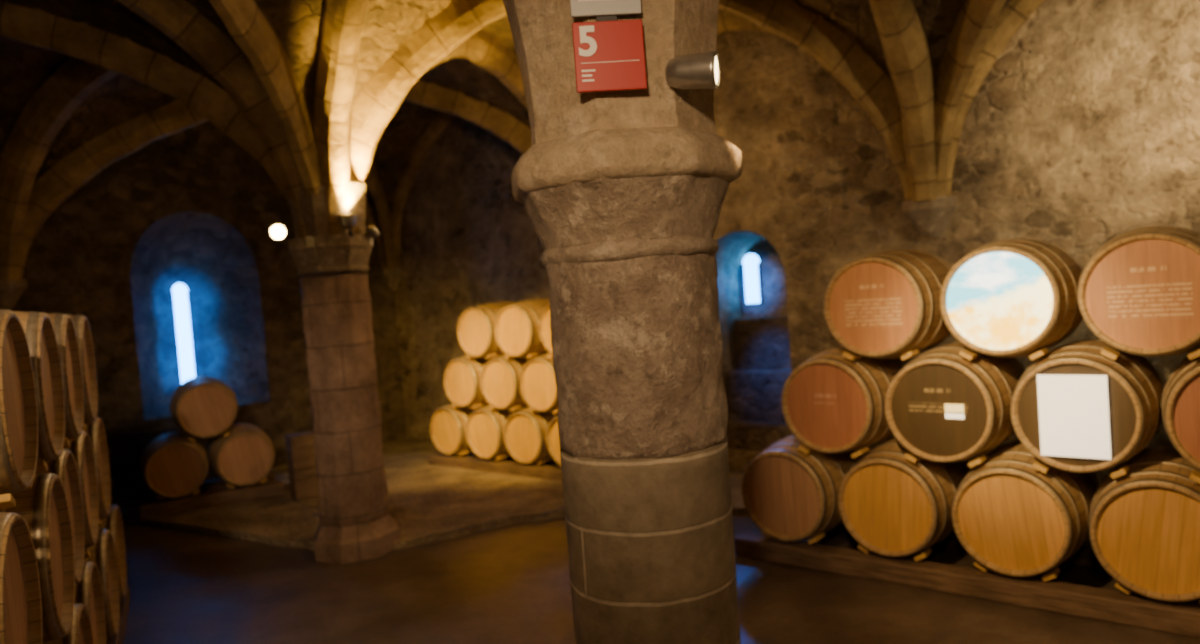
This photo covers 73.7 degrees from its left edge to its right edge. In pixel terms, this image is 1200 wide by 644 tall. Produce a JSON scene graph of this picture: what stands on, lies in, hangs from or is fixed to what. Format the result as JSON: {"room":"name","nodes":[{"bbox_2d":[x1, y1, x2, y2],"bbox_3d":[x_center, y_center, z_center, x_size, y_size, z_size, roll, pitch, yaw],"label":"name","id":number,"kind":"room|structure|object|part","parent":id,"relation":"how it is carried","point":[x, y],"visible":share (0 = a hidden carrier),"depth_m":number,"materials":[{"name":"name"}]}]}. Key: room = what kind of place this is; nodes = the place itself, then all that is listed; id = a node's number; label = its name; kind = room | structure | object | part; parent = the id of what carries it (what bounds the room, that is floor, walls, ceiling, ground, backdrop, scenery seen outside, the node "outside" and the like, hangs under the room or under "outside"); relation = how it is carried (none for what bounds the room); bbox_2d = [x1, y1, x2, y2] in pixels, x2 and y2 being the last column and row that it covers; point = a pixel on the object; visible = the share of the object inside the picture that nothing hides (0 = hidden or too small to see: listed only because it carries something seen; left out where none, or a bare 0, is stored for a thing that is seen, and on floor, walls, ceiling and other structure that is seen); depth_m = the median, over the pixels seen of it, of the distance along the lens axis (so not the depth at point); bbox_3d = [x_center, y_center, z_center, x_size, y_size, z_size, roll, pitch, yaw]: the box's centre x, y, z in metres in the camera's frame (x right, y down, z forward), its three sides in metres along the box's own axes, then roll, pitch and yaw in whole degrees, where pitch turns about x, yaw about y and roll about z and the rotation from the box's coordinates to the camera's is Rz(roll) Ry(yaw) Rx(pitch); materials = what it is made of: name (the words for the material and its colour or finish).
{"room":"wine cellar","nodes":[
{"label":"wine cellar","id":0,"kind":"room"},
{"bbox_2d":[11,120,406,503],"bbox_3d":[-5.410,-0.418,8.562,1.000,4.700,8.899,-2,3,40],"label":"wall","id":1,"kind":"structure","parent":0,"point":[193,208],"depth_m":9.02,"materials":[{"name":"beige stone"}]},
{"bbox_2d":[0,279,27,309],"bbox_3d":[-5.628,-0.242,7.519,0.396,0.300,0.396,-4,2,0],"label":"stone corbel","id":2,"kind":"object","parent":1,"relation":"attached to","point":[10,291],"visible":0.83,"depth_m":7.46,"materials":[{"name":"beige stone"}]},
{"bbox_2d":[172,283,194,383],"bbox_3d":[-4.870,0.144,9.344,0.020,1.200,0.200,-2,3,40],"label":"glass","id":3,"kind":"object","parent":1,"relation":"attached to","point":[180,296],"visible":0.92,"depth_m":9.34,"materials":[{"name":"white glass"}]},
{"bbox_2d":[172,291,196,382],"bbox_3d":[-4.847,0.193,9.329,0.030,1.100,0.200,-2,3,40],"label":"frame","id":4,"kind":"object","parent":1,"relation":"attached to","point":[188,293],"visible":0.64,"depth_m":9.39,"materials":[{"name":"metal"}]},
{"bbox_2d":[380,267,401,290],"bbox_3d":[-2.807,-0.580,10.878,0.396,0.300,0.396,-4,2,0],"label":"stone corbel","id":5,"kind":"object","parent":1,"relation":"attached to","point":[391,277],"visible":0.76,"depth_m":10.72,"materials":[{"name":"beige stone"}]},
{"bbox_2d":[0,0,1010,211],"bbox_3d":[-1.399,-1.538,4.069,11.003,1.970,8.453,-2,3,40],"label":"ceiling","id":6,"kind":"structure","parent":0,"point":[24,68],"depth_m":5.91,"materials":[{"name":"stone"}]},
{"bbox_2d":[0,57,118,280],"bbox_3d":[-3.921,-1.481,6.776,3.970,2.010,0.275,-3,2,21],"label":"rib","id":7,"kind":"object","parent":6,"relation":"attached to","point":[26,148],"visible":0.33,"depth_m":7.14,"materials":[{"name":"stone"}]},
{"bbox_2d":[0,1,289,204],"bbox_3d":[-4.729,-1.381,5.707,5.389,2.011,0.382,-5,2,-6],"label":"rib","id":8,"kind":"object","parent":6,"relation":"attached to","point":[34,27],"visible":0.63,"depth_m":5.75,"materials":[{"name":"stone"}]},
{"bbox_2d":[116,0,306,237],"bbox_3d":[-3.314,-1.448,4.671,0.282,2.010,3.824,-2,3,40],"label":"rib","id":9,"kind":"object","parent":6,"relation":"attached to","point":[179,20],"visible":0.64,"depth_m":5.48,"materials":[{"name":"stone"}]},
{"bbox_2d":[209,0,321,196],"bbox_3d":[-2.336,-1.454,2.822,0.228,2.015,6.671,-4,2,4],"label":"rib","id":10,"kind":"object","parent":6,"relation":"attached to","point":[244,20],"visible":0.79,"depth_m":5.26,"materials":[{"name":"stone"}]},
{"bbox_2d":[20,81,530,278],"bbox_3d":[-2.928,-1.606,8.081,5.831,2.012,0.387,-5,2,-10],"label":"rib","id":11,"kind":"object","parent":6,"relation":"attached to","point":[80,166],"visible":0.47,"depth_m":7.76,"materials":[{"name":"stone"}]},
{"bbox_2d":[313,0,367,234],"bbox_3d":[-1.070,-1.605,4.358,0.280,2.011,4.182,-6,3,-32],"label":"rib","id":12,"kind":"object","parent":6,"relation":"attached to","point":[343,21],"visible":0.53,"depth_m":5.55,"materials":[{"name":"stone"}]},
{"bbox_2d":[365,195,384,267],"bbox_3d":[-4.300,-1.541,9.157,0.233,2.007,4.520,-2,3,40],"label":"rib","id":13,"kind":"object","parent":6,"relation":"attached to","point":[370,216],"visible":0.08,"depth_m":10.57,"materials":[{"name":"stone"}]},
{"bbox_2d":[365,159,395,268],"bbox_3d":[-2.628,-1.642,8.441,0.411,2.012,4.940,-5,2,-9],"label":"rib","id":14,"kind":"object","parent":6,"relation":"attached to","point":[372,181],"visible":0.26,"depth_m":10.43,"materials":[{"name":"stone"}]},
{"bbox_2d":[390,112,458,266],"bbox_3d":[-1.503,-1.772,9.661,3.766,2.013,0.234,-2,3,40],"label":"rib","id":15,"kind":"object","parent":6,"relation":"attached to","point":[443,120],"visible":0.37,"depth_m":10.36,"materials":[{"name":"stone"}]},
{"bbox_2d":[425,29,526,107],"bbox_3d":[-1.123,-1.711,7.287,0.276,2.012,3.276,-2,3,40],"label":"rib","id":16,"kind":"object","parent":6,"relation":"attached to","point":[481,48],"visible":0.2,"depth_m":7.37,"materials":[{"name":"stone"}]},
{"bbox_2d":[350,0,911,200],"bbox_3d":[0.202,-1.763,6.023,4.800,2.011,0.469,-4,2,-2],"label":"rib","id":17,"kind":"object","parent":6,"relation":"attached to","point":[439,35],"visible":0.69,"depth_m":5.94,"materials":[{"name":"stone"}]},
{"bbox_2d":[717,11,774,35],"bbox_3d":[1.205,-1.888,7.374,3.581,2.010,0.226,-2,3,40],"label":"rib","id":18,"kind":"object","parent":6,"relation":"attached to","point":[727,21],"visible":0.09,"depth_m":7.18,"materials":[{"name":"stone"}]},
{"bbox_2d":[869,0,937,201],"bbox_3d":[1.264,-1.782,4.441,0.284,2.010,4.559,-3,3,35],"label":"rib","id":19,"kind":"object","parent":6,"relation":"attached to","point":[901,34],"visible":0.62,"depth_m":5.81,"materials":[{"name":"stone"}]},
{"bbox_2d":[934,0,1005,196],"bbox_3d":[2.643,-1.842,3.323,0.252,2.007,5.995,-4,2,-1],"label":"rib","id":20,"kind":"object","parent":6,"relation":"attached to","point":[976,19],"visible":0.84,"depth_m":5.67,"materials":[{"name":"stone"}]},
{"bbox_2d":[947,0,1044,195],"bbox_3d":[4.021,-2.009,5.000,4.021,2.008,0.227,-2,3,40],"label":"rib","id":21,"kind":"object","parent":6,"relation":"attached to","point":[1016,12],"visible":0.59,"depth_m":5.87,"materials":[{"name":"stone"}]},
{"bbox_2d":[122,515,1199,643],"bbox_3d":[-1.163,1.884,4.246,12.898,0.200,10.399,-2,3,40],"label":"floor","id":22,"kind":"structure","parent":0,"point":[509,583],"depth_m":4.94,"materials":[{"name":"stone"}]},
{"bbox_2d":[0,422,130,643],"bbox_3d":[-2.664,1.241,3.328,0.920,1.376,4.099,-5,2,-27],"label":"rack","id":23,"kind":"object","parent":22,"relation":"on","point":[7,501],"visible":0.17,"depth_m":4.40,"materials":[{"name":"brown wood"}]},
{"bbox_2d":[0,310,37,494],"bbox_3d":[-2.291,0.292,2.387,0.930,0.670,0.670,-5,2,-27],"label":"wine barrel","id":24,"kind":"object","parent":23,"relation":"on","point":[18,400],"visible":1,"depth_m":2.67,"materials":[{"name":"brown wood"}]},
{"bbox_2d":[0,512,42,643],"bbox_3d":[-2.085,0.887,2.114,0.930,0.670,0.670,-5,2,-27],"label":"wine barrel","id":25,"kind":"object","parent":23,"relation":"on","point":[21,620],"visible":1,"depth_m":2.44,"materials":[{"name":"brown wood"}]},
{"bbox_2d":[0,309,64,461],"bbox_3d":[-2.596,0.292,2.986,0.930,0.670,0.670,-5,2,-27],"label":"wine barrel","id":26,"kind":"object","parent":23,"relation":"on","point":[38,327],"visible":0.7,"depth_m":3.23,"materials":[{"name":"brown wood"}]},
{"bbox_2d":[0,473,74,643],"bbox_3d":[-2.379,0.886,2.719,0.930,0.670,0.670,-5,2,-27],"label":"wine barrel","id":27,"kind":"object","parent":23,"relation":"on","point":[44,507],"visible":0.66,"depth_m":2.82,"materials":[{"name":"brown wood"}]},
{"bbox_2d":[30,311,83,439],"bbox_3d":[-2.902,0.293,3.584,0.930,0.670,0.670,-5,2,-27],"label":"wine barrel","id":28,"kind":"object","parent":23,"relation":"on","point":[63,325],"visible":0.37,"depth_m":3.87,"materials":[{"name":"brown wood"}]},
{"bbox_2d":[36,449,84,584],"bbox_3d":[-2.717,0.889,3.301,0.930,0.670,0.670,-5,2,-28],"label":"wine barrel","id":29,"kind":"object","parent":23,"relation":"on","point":[65,467],"visible":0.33,"depth_m":3.67,"materials":[{"name":"brown wood"}]},
{"bbox_2d":[44,604,93,643],"bbox_3d":[-2.491,1.482,3.039,0.930,0.669,0.669,-5,2,-27],"label":"wine barrel","id":30,"kind":"object","parent":23,"relation":"on","point":[81,632],"visible":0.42,"depth_m":3.27,"materials":[{"name":"brown wood"}]},
{"bbox_2d":[51,313,97,423],"bbox_3d":[-3.209,0.293,4.182,0.930,0.676,0.676,-5,2,-27],"label":"wine barrel","id":31,"kind":"object","parent":23,"relation":"on","point":[81,324],"visible":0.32,"depth_m":4.49,"materials":[{"name":"brown wood"}]},
{"bbox_2d":[63,431,98,548],"bbox_3d":[-3.025,0.890,3.898,0.931,0.670,0.670,-5,2,-27],"label":"wine barrel","id":32,"kind":"object","parent":23,"relation":"on","point":[81,447],"visible":0.25,"depth_m":4.20,"materials":[{"name":"brown wood"}]},
{"bbox_2d":[74,562,105,643],"bbox_3d":[-2.817,1.485,3.627,0.930,0.689,0.689,-5,1,-27],"label":"wine barrel","id":33,"kind":"object","parent":23,"relation":"on","point":[88,592],"visible":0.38,"depth_m":3.98,"materials":[{"name":"brown wood"}]},
{"bbox_2d":[83,417,110,518],"bbox_3d":[-3.327,0.890,4.498,0.930,0.669,0.669,-5,2,-28],"label":"wine barrel","id":34,"kind":"object","parent":23,"relation":"on","point":[96,431],"visible":0.21,"depth_m":4.72,"materials":[{"name":"brown wood"}]},
{"bbox_2d":[84,529,119,639],"bbox_3d":[-3.113,1.484,4.230,0.930,0.670,0.670,-5,2,-27],"label":"wine barrel","id":35,"kind":"object","parent":23,"relation":"on","point":[102,553],"visible":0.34,"depth_m":4.31,"materials":[{"name":"brown wood"}]},
{"bbox_2d":[99,505,126,600],"bbox_3d":[-3.425,1.485,4.825,0.930,0.670,0.670,-5,2,-27],"label":"wine barrel","id":36,"kind":"object","parent":23,"relation":"on","point":[113,522],"visible":0.17,"depth_m":5.13,"materials":[{"name":"brown wood"}]},
{"bbox_3d":[-2.273,1.832,3.531,0.140,0.124,4.099,-5,2,-27],"label":"rail","id":37,"kind":"part","parent":23,"relation":"part of","materials":[{"name":"brown wood"}]},
{"bbox_2d":[313,512,399,563],"bbox_3d":[-1.889,1.639,6.206,0.628,0.250,0.627,-5,2,-20],"label":"base","id":38,"kind":"object","parent":22,"relation":"on","point":[336,545],"visible":0.77,"depth_m":5.95,"materials":[{"name":"brown stone"}]},
{"bbox_2d":[299,274,387,527],"bbox_3d":[-1.964,0.598,6.166,0.515,1.900,0.514,-5,2,-20],"label":"shaft","id":39,"kind":"object","parent":38,"relation":"on","point":[336,309],"visible":0.99,"depth_m":5.95,"materials":[{"name":"beige stone"}]},
{"bbox_2d":[288,234,372,275],"bbox_3d":[-2.050,-0.503,6.126,0.608,0.270,0.608,-3,2,25],"label":"capital","id":40,"kind":"object","parent":39,"relation":"on","point":[322,255],"visible":0.97,"depth_m":5.89,"materials":[{"name":"stone"}]},
{"bbox_2d":[268,223,294,240],"bbox_3d":[-2.333,-0.653,5.857,0.145,0.135,0.167,-4,2,0],"label":"spotlight","id":41,"kind":"object","parent":40,"relation":"on","point":[276,231],"visible":0.98,"depth_m":5.79,"materials":[{"name":"glass"}]},
{"bbox_2d":[288,171,365,237],"bbox_3d":[-2.081,-0.902,6.109,0.566,0.550,0.570,-5,2,-20],"label":"springer","id":42,"kind":"object","parent":40,"relation":"on","point":[313,209],"visible":0.44,"depth_m":5.89,"materials":[{"name":"stone"}]},
{"bbox_2d":[341,215,356,236],"bbox_3d":[-1.842,-0.707,5.899,0.112,0.165,0.112,-4,2,0],"label":"spotlight","id":43,"kind":"object","parent":40,"relation":"on","point":[349,222],"visible":1,"depth_m":5.86,"materials":[{"name":"metal"}]},
{"bbox_2d":[362,225,379,238],"bbox_3d":[-1.743,-0.681,6.074,0.126,0.106,0.106,-3,2,20],"label":"spotlight","id":44,"kind":"object","parent":40,"relation":"on","point":[372,230],"visible":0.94,"depth_m":6.04,"materials":[{"name":"metal"}]},
{"bbox_2d":[111,438,748,550],"bbox_3d":[-0.991,1.637,7.023,7.599,0.060,3.900,-2,3,40],"label":"raised platform","id":45,"kind":"object","parent":22,"relation":"on","point":[427,502],"visible":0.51,"depth_m":7.27,"materials":[{"name":"brown stone"}]},
{"bbox_2d":[139,431,285,524],"bbox_3d":[-3.963,1.471,8.120,1.281,0.751,0.842,-6,2,-30],"label":"rack","id":46,"kind":"object","parent":45,"relation":"on","point":[214,492],"visible":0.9,"depth_m":7.86,"materials":[{"name":"brown wood"}]},
{"bbox_2d":[140,432,208,497],"bbox_3d":[-4.236,1.413,7.971,0.603,0.603,0.837,-6,2,-30],"label":"wine barrel","id":47,"kind":"object","parent":46,"relation":"on","point":[172,465],"visible":0.98,"depth_m":7.65,"materials":[{"name":"brown wood"}]},
{"bbox_2d":[170,376,237,437],"bbox_3d":[-4.024,0.859,8.122,0.603,0.603,0.837,-6,2,-30],"label":"wine barrel","id":48,"kind":"object","parent":46,"relation":"on","point":[202,406],"visible":1,"depth_m":7.79,"materials":[{"name":"brown wood"}]},
{"bbox_3d":[-4.118,1.762,8.435,1.281,0.171,0.140,-6,2,-30],"label":"rail","id":49,"kind":"part","parent":46,"relation":"part of","materials":[{"name":"brown wood"}]},
{"bbox_3d":[-3.766,1.759,7.827,1.281,0.171,0.140,-6,2,-30],"label":"rail","id":50,"kind":"part","parent":46,"relation":"part of","materials":[{"name":"brown wood"}]},
{"bbox_2d":[208,423,274,485],"bbox_3d":[-3.714,1.362,8.283,0.603,0.603,0.837,-6,2,-30],"label":"wine barrel","id":51,"kind":"object","parent":46,"relation":"on","point":[246,456],"visible":0.94,"depth_m":7.96,"materials":[{"name":"brown wood"}]},
{"bbox_2d":[284,431,318,501],"bbox_3d":[-2.903,1.404,7.800,0.230,0.630,0.230,-6,3,-35],"label":"wooden crate","id":52,"kind":"object","parent":45,"relation":"on","point":[302,467],"visible":0.94,"depth_m":7.71,"materials":[{"name":"brown wood"}]},
{"bbox_2d":[428,353,562,480],"bbox_3d":[-0.540,0.938,8.342,3.070,1.286,0.842,-2,3,40],"label":"rack","id":53,"kind":"object","parent":45,"relation":"on","point":[489,465],"visible":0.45,"depth_m":8.30,"materials":[{"name":"brown wood"}]},
{"bbox_2d":[430,403,481,454],"bbox_3d":[-1.443,1.175,9.128,0.617,0.602,0.866,-2,3,44],"label":"wine barrel","id":54,"kind":"object","parent":53,"relation":"on","point":[448,423],"visible":0.38,"depth_m":8.80,"materials":[{"name":"brown wood"}]},
{"bbox_2d":[444,356,493,407],"bbox_3d":[-1.249,0.626,8.919,0.617,0.602,0.866,-2,3,44],"label":"wine barrel","id":55,"kind":"object","parent":53,"relation":"on","point":[462,375],"visible":0.41,"depth_m":8.60,"materials":[{"name":"brown wood"}]},
{"bbox_2d":[457,301,515,357],"bbox_3d":[-1.062,0.078,8.701,0.617,0.602,0.865,-2,3,44],"label":"wine barrel","id":56,"kind":"object","parent":53,"relation":"on","point":[476,324],"visible":0.38,"depth_m":8.39,"materials":[{"name":"brown wood"}]},
{"bbox_2d":[466,405,523,458],"bbox_3d":[-0.976,1.154,8.748,0.617,0.602,0.867,-2,3,44],"label":"wine barrel","id":57,"kind":"object","parent":53,"relation":"on","point":[485,426],"visible":0.38,"depth_m":8.43,"materials":[{"name":"brown wood"}]},
{"bbox_3d":[-0.723,1.528,8.095,3.070,0.156,0.140,-2,3,40],"label":"rail","id":58,"kind":"part","parent":53,"relation":"part of","materials":[{"name":"brown wood"}]},
{"bbox_2d":[481,355,533,409],"bbox_3d":[-0.786,0.606,8.535,0.617,0.602,0.866,-2,3,44],"label":"wine barrel","id":59,"kind":"object","parent":53,"relation":"on","point":[500,376],"visible":0.41,"depth_m":8.22,"materials":[{"name":"brown wood"}]},
{"bbox_2d":[495,298,549,357],"bbox_3d":[-0.610,0.059,8.304,0.617,0.603,0.866,-2,3,44],"label":"wine barrel","id":60,"kind":"object","parent":53,"relation":"on","point":[517,335],"visible":0.54,"depth_m":7.99,"materials":[{"name":"brown wood"}]},
{"bbox_2d":[504,407,557,463],"bbox_3d":[-0.521,1.135,8.355,0.617,0.602,0.867,-2,3,44],"label":"wine barrel","id":61,"kind":"object","parent":53,"relation":"on","point":[525,431],"visible":0.41,"depth_m":8.03,"materials":[{"name":"brown wood"}]},
{"bbox_2d":[519,353,558,411],"bbox_3d":[-0.339,0.587,8.132,0.612,0.612,0.837,-4,2,40],"label":"wine barrel","id":62,"kind":"object","parent":53,"relation":"on","point":[538,387],"visible":0.4,"depth_m":7.84,"materials":[{"name":"brown wood"}]},
{"bbox_2d":[539,304,552,353],"bbox_3d":[-0.132,0.037,7.938,0.616,0.602,0.863,-2,3,44],"label":"wine barrel","id":63,"kind":"object","parent":53,"relation":"on","point":[544,322],"visible":0.07,"depth_m":7.75,"materials":[{"name":"brown wood"}]},
{"bbox_2d":[546,416,560,465],"bbox_3d":[-0.059,1.114,7.970,0.617,0.602,0.867,-2,3,44],"label":"wine barrel","id":64,"kind":"object","parent":53,"relation":"on","point":[552,437],"visible":0.12,"depth_m":7.78,"materials":[{"name":"brown wood"}]},
{"bbox_2d":[734,347,1199,637],"bbox_3d":[2.464,0.807,4.637,3.427,1.376,0.920,-2,3,40],"label":"rack","id":65,"kind":"object","parent":22,"relation":"on","point":[1125,607],"visible":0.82,"depth_m":4.44,"materials":[{"name":"brown wood"}]},
{"bbox_2d":[741,435,870,540],"bbox_3d":[1.461,1.093,5.519,0.684,0.668,0.960,-2,3,44],"label":"wine barrel","id":66,"kind":"object","parent":65,"relation":"on","point":[790,494],"visible":0.61,"depth_m":5.17,"materials":[{"name":"brown wood"}]},
{"bbox_2d":[781,346,910,452],"bbox_3d":[1.677,0.485,5.284,0.670,0.670,0.930,-2,3,40],"label":"wine barrel","id":67,"kind":"object","parent":65,"relation":"on","point":[831,402],"visible":0.72,"depth_m":4.94,"materials":[{"name":"brown wood"}]},
{"bbox_2d":[824,249,952,358],"bbox_3d":[1.877,-0.120,5.032,0.670,0.670,0.930,-2,3,40],"label":"wine barrel","id":68,"kind":"object","parent":65,"relation":"on","point":[885,303],"visible":0.88,"depth_m":4.69,"materials":[{"name":"brown wood"}]},
{"bbox_2d":[838,437,973,556],"bbox_3d":[1.984,1.069,5.097,0.686,0.669,0.962,-2,3,44],"label":"wine barrel","id":69,"kind":"object","parent":65,"relation":"on","point":[893,505],"visible":0.75,"depth_m":4.75,"materials":[{"name":"brown wood"}]},
{"bbox_2d":[885,342,1025,461],"bbox_3d":[2.181,0.464,4.840,0.670,0.670,0.930,-2,3,40],"label":"wine barrel","id":70,"kind":"object","parent":65,"relation":"on","point":[943,405],"visible":0.8,"depth_m":4.50,"materials":[{"name":"brown wood"}]},
{"bbox_3d":[1.971,0.479,4.451,0.100,0.045,0.006,-2,3,40],"label":"label plate","id":71,"kind":"part","parent":70,"relation":"part of","materials":[{"name":"white paper"}]},
{"bbox_3d":[1.974,0.524,4.453,0.100,0.030,0.006,-2,3,40],"label":"label plate","id":72,"kind":"part","parent":70,"relation":"part of","materials":[{"name":"white paper"}]},
{"bbox_3d":[2.261,1.460,4.363,3.427,0.124,0.140,-2,3,40],"label":"rail","id":73,"kind":"part","parent":65,"relation":"part of","materials":[{"name":"brown wood"}]},
{"bbox_3d":[2.761,1.401,4.958,3.427,0.124,0.140,-2,3,40],"label":"rail","id":74,"kind":"part","parent":65,"relation":"part of","materials":[{"name":"brown wood"}]},
{"bbox_2d":[940,239,1082,356],"bbox_3d":[2.413,-0.145,4.625,0.670,0.670,0.930,-2,3,40],"label":"wine barrel","id":75,"kind":"object","parent":65,"relation":"on","point":[1007,297],"visible":0.91,"depth_m":4.28,"materials":[{"name":"brown wood"}]},
{"bbox_2d":[952,440,1098,576],"bbox_3d":[2.493,1.048,4.659,0.686,0.669,0.963,-2,3,44],"label":"wine barrel","id":76,"kind":"object","parent":65,"relation":"on","point":[1014,518],"visible":0.81,"depth_m":4.32,"materials":[{"name":"brown wood"}]},
{"bbox_2d":[1011,339,1163,472],"bbox_3d":[2.696,0.442,4.410,0.670,0.670,0.936,-2,3,40],"label":"wine barrel","id":77,"kind":"object","parent":65,"relation":"on","point":[1076,408],"visible":0.88,"depth_m":4.06,"materials":[{"name":"brown wood"}]},
{"bbox_2d":[1077,225,1199,356],"bbox_3d":[2.918,-0.167,4.182,0.670,0.670,0.930,-2,3,40],"label":"wine barrel","id":78,"kind":"object","parent":65,"relation":"on","point":[1138,293],"visible":1,"depth_m":3.86,"materials":[{"name":"brown wood"}]},
{"bbox_2d":[1089,445,1199,601],"bbox_3d":[2.998,1.026,4.216,0.686,0.669,0.962,-2,3,44],"label":"wine barrel","id":79,"kind":"object","parent":65,"relation":"on","point":[1144,522],"visible":0.84,"depth_m":3.92,"materials":[{"name":"brown wood"}]},
{"bbox_2d":[1161,348,1199,469],"bbox_3d":[3.223,0.418,3.992,0.670,0.670,0.930,-2,3,40],"label":"wine barrel","id":80,"kind":"object","parent":65,"relation":"on","point":[1180,402],"visible":0.95,"depth_m":3.80,"materials":[{"name":"brown wood"}]},
{"bbox_3d":[0.237,1.615,2.755,0.830,0.240,0.829,-4,2,0],"label":"base","id":81,"kind":"object","parent":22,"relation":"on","visible":0},
{"bbox_2d":[560,438,740,643],"bbox_3d":[0.187,0.960,2.730,0.567,1.115,0.566,-4,2,0],"label":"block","id":82,"kind":"object","parent":81,"relation":"on","point":[651,550],"visible":0.93,"depth_m":2.47,"materials":[{"name":"brown stone"}]},
{"bbox_2d":[546,253,727,459],"bbox_3d":[0.127,0.090,2.699,0.575,0.630,0.572,-4,2,0],"label":"shaft","id":83,"kind":"object","parent":82,"relation":"on","point":[637,343],"visible":0.98,"depth_m":2.45,"materials":[{"name":"stone"}]},
{"bbox_2d":[540,235,718,266],"bbox_3d":[0.099,-0.231,2.687,0.599,0.064,0.599,-4,2,0],"label":"astragal","id":84,"kind":"object","parent":83,"relation":"on","point":[684,245],"visible":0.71,"depth_m":2.42,"materials":[{"name":"stone"}]},
{"bbox_2d":[522,175,730,250],"bbox_3d":[0.089,-0.348,2.679,0.704,0.200,0.714,-4,2,0],"label":"bell","id":85,"kind":"object","parent":84,"relation":"on","point":[575,214],"visible":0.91,"depth_m":2.41,"materials":[{"name":"stone"}]},
{"bbox_2d":[511,126,742,203],"bbox_3d":[0.075,-0.508,2.677,0.765,0.150,0.759,-4,2,0],"label":"abacus","id":86,"kind":"object","parent":85,"relation":"on","point":[675,150],"visible":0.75,"depth_m":2.35,"materials":[{"name":"stone"}]},
{"bbox_2d":[502,0,718,145],"bbox_3d":[0.040,-1.016,2.657,0.756,0.880,0.760,-5,2,-8],"label":"springer","id":87,"kind":"object","parent":86,"relation":"on","point":[541,30],"visible":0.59,"depth_m":2.42,"materials":[{"name":"stone"}]},
{"bbox_2d":[570,0,646,92],"bbox_3d":[0.020,-0.875,2.325,0.205,0.407,0.030,-4,2,-4],"label":"number sign","id":88,"kind":"object","parent":87,"relation":"attached to","point":[609,53],"visible":1,"depth_m":2.32,"materials":[{"name":"red painted metal"},{"name":"white paint"}]},
{"bbox_3d":[0.012,-0.983,2.315,0.205,0.190,0.012,-4,2,-4],"label":"grey panel","id":89,"kind":"part","parent":88,"relation":"part of","materials":[{"name":"grey plastic"}]},
{"bbox_3d":[0.019,-0.872,2.331,0.060,0.300,0.018,-4,2,-4],"label":"plate","id":90,"kind":"part","parent":88,"relation":"part of","materials":[{"name":"metal"}]},
{"bbox_2d":[578,0,638,81],"bbox_3d":[0.023,-0.837,2.314,0.170,0.273,0.001,-4,2,-4],"label":"print","id":91,"kind":"object","parent":88,"relation":"attached to","point":[608,47],"depth_m":2.32,"materials":[{"name":"red paint"}]},
{"bbox_2d":[665,51,720,89],"bbox_3d":[0.247,-0.731,2.388,0.260,0.110,0.137,-2,3,41],"label":"spotlight","id":92,"kind":"object","parent":87,"relation":"attached to","point":[700,70],"visible":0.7,"depth_m":2.32,"materials":[{"name":"metal"}]},
{"bbox_2d":[394,0,1199,485],"bbox_3d":[2.086,-0.936,7.388,11.998,4.700,1.000,-2,3,40],"label":"wall","id":93,"kind":"structure","parent":0,"point":[1083,132],"depth_m":6.68,"materials":[{"name":"beige stone"}]},
{"bbox_2d":[743,254,759,303],"bbox_3d":[1.536,-0.438,8.044,0.200,0.500,0.020,-2,3,40],"label":"glass","id":94,"kind":"object","parent":93,"relation":"attached to","point":[750,261],"visible":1,"depth_m":8.04,"materials":[{"name":"white glass"}]},
{"bbox_2d":[741,263,762,303],"bbox_3d":[1.524,-0.386,8.027,0.200,0.400,0.030,-2,3,40],"label":"frame","id":95,"kind":"object","parent":93,"relation":"attached to","point":[742,265],"visible":1,"depth_m":8.07,"materials":[{"name":"metal"}]},
{"bbox_2d":[724,316,792,450],"bbox_3d":[1.587,0.579,7.711,0.880,1.230,0.580,-2,3,40],"label":"steps","id":96,"kind":"structure","parent":93,"relation":"on","point":[756,421],"depth_m":7.70,"materials":[{"name":"stone"}]},
{"bbox_2d":[902,196,957,237],"bbox_3d":[2.615,-0.815,6.302,0.396,0.300,0.396,-4,2,0],"label":"stone corbel","id":97,"kind":"object","parent":93,"relation":"attached to","point":[931,218],"visible":0.98,"depth_m":6.18,"materials":[{"name":"beige stone"}]}
]}

